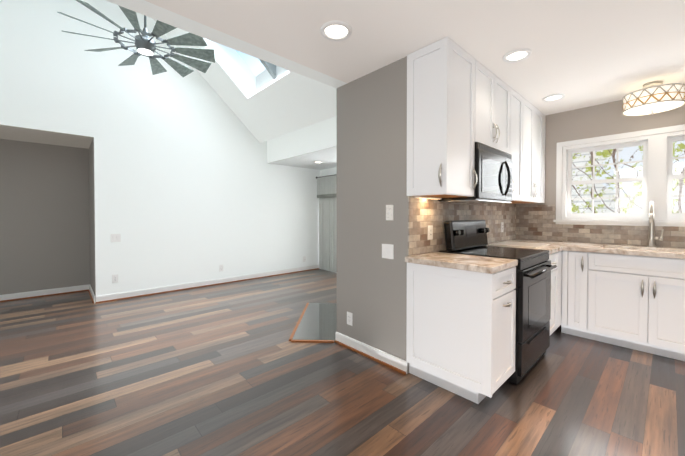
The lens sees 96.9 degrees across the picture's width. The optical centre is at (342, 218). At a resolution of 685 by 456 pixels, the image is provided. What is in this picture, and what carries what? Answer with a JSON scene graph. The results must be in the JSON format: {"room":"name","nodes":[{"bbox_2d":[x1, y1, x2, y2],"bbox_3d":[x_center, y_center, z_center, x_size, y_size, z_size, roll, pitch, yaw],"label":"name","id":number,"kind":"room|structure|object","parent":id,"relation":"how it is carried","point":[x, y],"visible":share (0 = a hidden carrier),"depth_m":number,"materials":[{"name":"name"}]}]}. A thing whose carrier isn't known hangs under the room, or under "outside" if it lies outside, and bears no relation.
{"room":"kitchen","nodes":[
{"label":"kitchen","id":0,"kind":"room"},
{"bbox_2d":[0,139,87,294],"bbox_3d":[-5.496,0.026,3.782,3.600,2.300,0.200,-1,1,-43],"label":"wall","id":1,"kind":"structure","parent":0,"point":[47,216],"depth_m":4.56,"materials":[{"name":"grey paint"}]},
{"bbox_2d":[0,284,89,301],"bbox_3d":[-5.347,1.129,3.780,3.396,0.095,0.028,-1,1,-43],"label":"baseboard","id":2,"kind":"structure","parent":1,"relation":"attached to","point":[34,294],"depth_m":4.56,"materials":[{"name":"white wood"}]},
{"bbox_2d":[0,124,93,148],"bbox_3d":[-5.016,-1.117,3.394,3.396,0.004,0.999,-1,1,-43],"label":"ceiling","id":3,"kind":"structure","parent":0,"point":[7,132],"depth_m":4.20,"materials":[{"name":"grey paint"}]},
{"bbox_2d":[88,138,95,302],"bbox_3d":[-3.769,0.016,4.565,0.004,2.300,0.988,-1,1,-43],"label":"wall","id":4,"kind":"structure","parent":0,"point":[91,187],"depth_m":4.58,"materials":[{"name":"grey paint"}]},
{"bbox_2d":[88,285,94,302],"bbox_3d":[-3.779,1.118,4.566,0.028,0.095,0.983,-1,1,-43],"label":"baseboard","id":5,"kind":"structure","parent":4,"relation":"attached to","point":[91,293],"depth_m":4.48,"materials":[{"name":"white wood"}]},
{"bbox_2d":[0,0,320,295],"bbox_3d":[-3.692,-1.937,4.752,7.600,6.200,1.200,-1,1,-43],"label":"wall","id":6,"kind":"structure","parent":0,"point":[191,184],"depth_m":4.66,"materials":[{"name":"white paint"}]},
{"bbox_2d":[112,274,117,282],"bbox_3d":[-3.265,0.858,4.361,0.072,0.118,0.008,-1,1,-43],"label":"electrical outlet","id":7,"kind":"object","parent":6,"relation":"attached to","point":[114,278],"visible":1,"depth_m":4.36,"materials":[{"name":"white plastic"}]},
{"bbox_2d":[111,234,120,241],"bbox_3d":[-3.256,0.273,4.358,0.118,0.118,0.012,-1,1,-43],"label":"switch plate","id":8,"kind":"object","parent":6,"relation":"attached to","point":[115,237],"visible":1,"depth_m":4.36,"materials":[{"name":"white plastic"}]},
{"bbox_2d":[96,265,318,302],"bbox_3d":[-1.955,1.105,5.570,4.000,0.095,0.028,-1,1,-43],"label":"baseboard","id":9,"kind":"structure","parent":6,"relation":"attached to","point":[130,294],"depth_m":5.08,"materials":[{"name":"white wood"}]},
{"bbox_2d":[106,0,346,87],"bbox_3d":[-1.031,-3.119,1.877,7.600,3.760,0.150,-1,1,-43],"label":"wall","id":10,"kind":"structure","parent":0,"point":[163,15],"depth_m":2.08,"materials":[{"name":"white paint"}]},
{"bbox_2d":[152,18,336,142],"bbox_3d":[-2.549,-2.836,2.777,5.900,2.818,3.230,-1,1,-43],"label":"ceiling","id":11,"kind":"structure","parent":0,"point":[288,101],"depth_m":4.77,"materials":[{"name":"white paint"}]},
{"bbox_2d":[57,0,214,76],"bbox_3d":[-2.346,-2.811,3.602,1.531,1.654,1.531,-1,1,-43],"label":"fan","id":12,"kind":"object","parent":11,"relation":"hanging from","point":[145,44],"visible":1,"depth_m":3.59,"materials":[{"name":"grey metal"}]},
{"bbox_2d":[218,43,287,90],"bbox_3d":[-1.642,-3.050,4.049,1.751,1.940,1.320,-1,1,-43],"label":"skylight","id":13,"kind":"object","parent":11,"relation":"in","point":[257,73],"visible":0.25,"depth_m":4.86,"materials":[{"name":"white glass"}]},
{"bbox_2d":[267,116,336,169],"bbox_3d":[0.105,-1.482,5.265,1.350,0.783,3.230,-1,1,-43],"label":"ceiling beam","id":14,"kind":"structure","parent":0,"point":[306,147],"depth_m":5.25,"materials":[{"name":"white paint"}]},
{"bbox_2d":[0,269,684,455],"bbox_3d":[-0.945,1.250,1.990,7.800,0.100,9.050,-1,1,-43],"label":"floor","id":15,"kind":"structure","parent":0,"point":[228,369],"depth_m":2.10,"materials":[{"name":"brown wood"}]},
{"bbox_2d":[289,303,336,342],"bbox_3d":[0.044,1.167,3.850,2.056,0.016,1.212,-1,1,-43],"label":"pad","id":16,"kind":"object","parent":15,"relation":"on","point":[316,322],"visible":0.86,"depth_m":3.35,"materials":[{"name":"grey"}]},
{"bbox_2d":[406,262,515,403],"bbox_3d":[0.861,0.763,2.241,0.435,0.868,0.627,-1,1,-43],"label":"base cabinet","id":17,"kind":"object","parent":15,"relation":"on","point":[460,331],"depth_m":2.05,"materials":[{"name":"white wood"}]},
{"bbox_2d":[405,252,517,273],"bbox_3d":[0.855,0.308,2.222,0.460,0.041,0.637,-1,1,-43],"label":"countertop","id":18,"kind":"structure","parent":17,"relation":"on","point":[484,264],"depth_m":2.11,"materials":[{"name":"beige stone"}]},
{"bbox_2d":[439,220,556,384],"bbox_3d":[1.341,0.603,2.607,0.756,1.178,0.697,-1,1,-43],"label":"range","id":19,"kind":"object","parent":15,"relation":"on","point":[534,267],"visible":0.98,"depth_m":2.41,"materials":[{"name":"black metal"}]},
{"bbox_2d":[549,252,557,334],"bbox_3d":[1.735,0.752,3.055,0.415,0.868,0.627,-1,1,-43],"label":"base cabinet","id":20,"kind":"object","parent":15,"relation":"on","point":[553,257],"depth_m":2.91,"materials":[{"name":"white wood"}]},
{"bbox_2d":[486,242,563,254],"bbox_3d":[1.796,0.296,3.098,0.570,0.041,0.637,-1,1,-43],"label":"countertop","id":21,"kind":"structure","parent":20,"relation":"on","point":[552,249],"depth_m":2.95,"materials":[{"name":"beige stone"}]},
{"bbox_2d":[558,250,569,333],"bbox_3d":[1.952,0.750,3.224,0.248,0.868,0.675,-1,1,-43],"label":"base cabinet","id":22,"kind":"object","parent":15,"relation":"on","point":[563,256],"depth_m":3.06,"materials":[{"name":"white wood"}]},
{"bbox_2d":[570,251,597,340],"bbox_3d":[2.541,0.750,3.205,0.627,0.868,0.287,-1,1,-43],"label":"base cabinet","id":23,"kind":"object","parent":15,"relation":"on","point":[583,265],"depth_m":2.96,"materials":[{"name":"white wood"}]},
{"bbox_2d":[598,253,684,360],"bbox_3d":[2.879,0.755,2.843,0.627,0.868,0.946,-1,1,-43],"label":"base cabinet","id":24,"kind":"object","parent":15,"relation":"on","point":[641,299],"depth_m":2.66,"materials":[{"name":"white wood"}]},
{"bbox_2d":[501,239,684,258],"bbox_3d":[2.887,0.300,2.815,0.642,0.041,2.537,-1,1,-43],"label":"countertop","id":25,"kind":"structure","parent":24,"relation":"on","point":[667,252],"depth_m":2.93,"materials":[{"name":"beige stone"}]},
{"bbox_2d":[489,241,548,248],"bbox_3d":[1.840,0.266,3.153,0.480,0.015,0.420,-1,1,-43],"label":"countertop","id":26,"kind":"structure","parent":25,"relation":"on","point":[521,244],"depth_m":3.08,"materials":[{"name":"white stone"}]},
{"bbox_2d":[647,201,663,246],"bbox_3d":[3.017,0.053,2.929,0.200,0.448,0.114,-1,1,-43],"label":"faucet","id":27,"kind":"object","parent":25,"relation":"on","point":[652,238],"visible":1,"depth_m":2.97,"materials":[{"name":"silver metal"}]},
{"bbox_2d":[116,0,684,115],"bbox_3d":[0.564,-1.292,0.333,7.800,0.150,4.620,-1,1,-43],"label":"ceiling","id":28,"kind":"structure","parent":0,"point":[586,53],"depth_m":2.05,"materials":[{"name":"white paint"}]},
{"bbox_2d":[320,20,351,40],"bbox_3d":[-0.041,-1.234,1.998,0.210,0.012,0.210,-1,1,-43],"label":"recessed light","id":29,"kind":"object","parent":28,"relation":"in","point":[335,30],"visible":0.98,"depth_m":1.99,"materials":[{"name":"white plastic"}]},
{"bbox_2d":[502,48,531,62],"bbox_3d":[1.325,-1.238,2.306,0.196,0.012,0.196,-1,1,-43],"label":"recessed light","id":30,"kind":"object","parent":28,"relation":"in","point":[517,55],"visible":1,"depth_m":2.30,"materials":[{"name":"white plastic"}]},
{"bbox_2d":[542,94,564,101],"bbox_3d":[2.179,-1.249,3.135,0.196,0.012,0.196,-1,1,-43],"label":"recessed light","id":31,"kind":"object","parent":28,"relation":"in","point":[553,97],"visible":1,"depth_m":3.13,"materials":[{"name":"white plastic"}]},
{"bbox_2d":[622,81,684,115],"bbox_3d":[2.868,-1.108,2.808,0.416,0.284,0.416,-1,1,-43],"label":"drum pendant light","id":32,"kind":"object","parent":28,"relation":"hanging from","point":[653,97],"visible":1,"depth_m":2.71,"materials":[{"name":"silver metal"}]},
{"bbox_2d":[336,56,513,373],"bbox_3d":[1.100,-0.039,3.445,2.400,2.440,0.820,-1,1,-43],"label":"wall block","id":33,"kind":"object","parent":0,"point":[371,171],"visible":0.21,"depth_m":2.58,"materials":[{"name":"grey paint"}]},
{"bbox_2d":[347,312,352,325],"bbox_3d":[0.065,0.921,2.802,0.008,0.118,0.072,-1,1,-43],"label":"electrical outlet","id":34,"kind":"object","parent":33,"relation":"attached to","point":[349,318],"visible":1,"depth_m":2.80,"materials":[{"name":"white plastic"}]},
{"bbox_2d":[334,332,406,374],"bbox_3d":[0.211,1.144,2.634,0.028,0.095,0.819,-1,1,-43],"label":"baseboard","id":35,"kind":"structure","parent":33,"relation":"attached to","point":[383,358],"depth_m":2.58,"materials":[{"name":"white wood"}]},
{"bbox_2d":[382,244,393,258],"bbox_3d":[0.365,0.264,2.468,0.012,0.118,0.118,-1,1,-43],"label":"switch plate","id":36,"kind":"object","parent":33,"relation":"attached to","point":[387,251],"visible":1,"depth_m":2.46,"materials":[{"name":"white plastic"}]},
{"bbox_2d":[386,205,392,219],"bbox_3d":[0.374,-0.051,2.445,0.022,0.125,0.075,-1,1,-43],"label":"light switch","id":37,"kind":"object","parent":33,"relation":"attached to","point":[389,212],"visible":1,"depth_m":2.45,"materials":[{"name":"white plastic"}]},
{"bbox_2d":[407,37,482,197],"bbox_3d":[0.781,-0.708,2.352,0.497,1.067,0.327,-1,1,-43],"label":"upper cabinet","id":38,"kind":"object","parent":33,"relation":"attached to","point":[460,101],"depth_m":2.20,"materials":[{"name":"white wood"}]},
{"bbox_2d":[414,196,441,198],"bbox_3d":[0.689,-0.168,2.432,0.340,0.012,0.040,-1,1,-43],"label":"under-cabinet light","id":39,"kind":"object","parent":38,"relation":"attached to","point":[426,197],"visible":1,"depth_m":2.40,"materials":[{"name":"white plastic"}]},
{"bbox_2d":[438,142,512,203],"bbox_3d":[1.228,-0.377,2.715,0.754,0.456,0.410,-1,1,-43],"label":"microwave","id":40,"kind":"object","parent":33,"relation":"attached to","point":[493,167],"visible":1,"depth_m":2.54,"materials":[{"name":"black metal"}]},
{"bbox_2d":[479,66,510,152],"bbox_3d":[1.200,-0.928,2.738,0.760,0.637,0.327,-1,1,-43],"label":"upper cabinet","id":41,"kind":"object","parent":33,"relation":"attached to","point":[495,133],"depth_m":2.64,"materials":[{"name":"white wood"}]},
{"bbox_2d":[508,88,526,201],"bbox_3d":[1.613,-0.718,3.126,0.484,1.067,0.327,-1,1,-43],"label":"upper cabinet","id":42,"kind":"object","parent":33,"relation":"attached to","point":[518,103],"depth_m":3.09,"materials":[{"name":"white wood"}]},
{"bbox_2d":[511,101,545,203],"bbox_3d":[2.001,-0.723,3.487,0.812,1.067,0.327,-1,1,-43],"label":"upper cabinet","id":43,"kind":"object","parent":33,"relation":"attached to","point":[536,120],"depth_m":3.46,"materials":[{"name":"white wood"}]},
{"bbox_2d":[321,99,684,247],"bbox_3d":[1.837,-1.934,4.535,0.200,6.200,9.050,-1,1,-43],"label":"wall","id":44,"kind":"structure","parent":0,"point":[605,119],"depth_m":3.41,"materials":[{"name":"beige paint"}]},
{"bbox_2d":[316,174,336,271],"bbox_3d":[0.190,0.096,6.035,0.170,2.069,2.250,-1,1,-43],"label":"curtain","id":45,"kind":"object","parent":44,"relation":"hanging from","point":[327,191],"visible":0.54,"depth_m":6.55,"materials":[{"name":"white fabric"}]},
{"bbox_2d":[408,196,515,255],"bbox_3d":[1.383,0.029,3.142,2.400,0.489,0.011,-1,1,-43],"label":"tile backsplash","id":46,"kind":"structure","parent":44,"relation":"attached to","point":[423,214],"depth_m":2.67,"materials":[{"name":"beige tile"}]},
{"bbox_2d":[428,225,432,239],"bbox_3d":[0.731,0.113,2.522,0.072,0.118,0.008,-1,1,-43],"label":"outlet","id":47,"kind":"object","parent":46,"relation":"attached to","point":[430,232],"visible":1,"depth_m":2.52,"materials":[{"name":"white plastic"}]},
{"bbox_2d":[501,222,503,231],"bbox_3d":[1.903,0.098,3.612,0.072,0.118,0.008,-1,1,-43],"label":"outlet","id":48,"kind":"object","parent":46,"relation":"attached to","point":[502,226],"visible":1,"depth_m":3.61,"materials":[{"name":"white plastic"}]},
{"bbox_2d":[516,205,684,247],"bbox_3d":[3.484,0.061,2.638,0.011,0.439,3.589,-1,1,-43],"label":"tile backsplash","id":49,"kind":"structure","parent":44,"relation":"attached to","point":[534,222],"depth_m":3.45,"materials":[{"name":"beige tile"}]},
{"bbox_2d":[553,124,684,226],"bbox_3d":[3.165,-0.414,3.052,0.185,0.970,1.710,-1,1,-43],"label":"kitchen window","id":50,"kind":"structure","parent":44,"relation":"in","point":[658,177],"depth_m":3.18,"materials":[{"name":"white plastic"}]},
{"label":"outside","id":51,"kind":"structure","parent":0,"visible":0},
{"bbox_2d":[571,141,684,212],"bbox_3d":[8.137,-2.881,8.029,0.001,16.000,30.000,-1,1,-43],"label":"window panes","id":52,"kind":"structure","parent":51,"point":[623,154],"depth_m":8.50,"materials":[{"name":"clear glass"}]}
]}

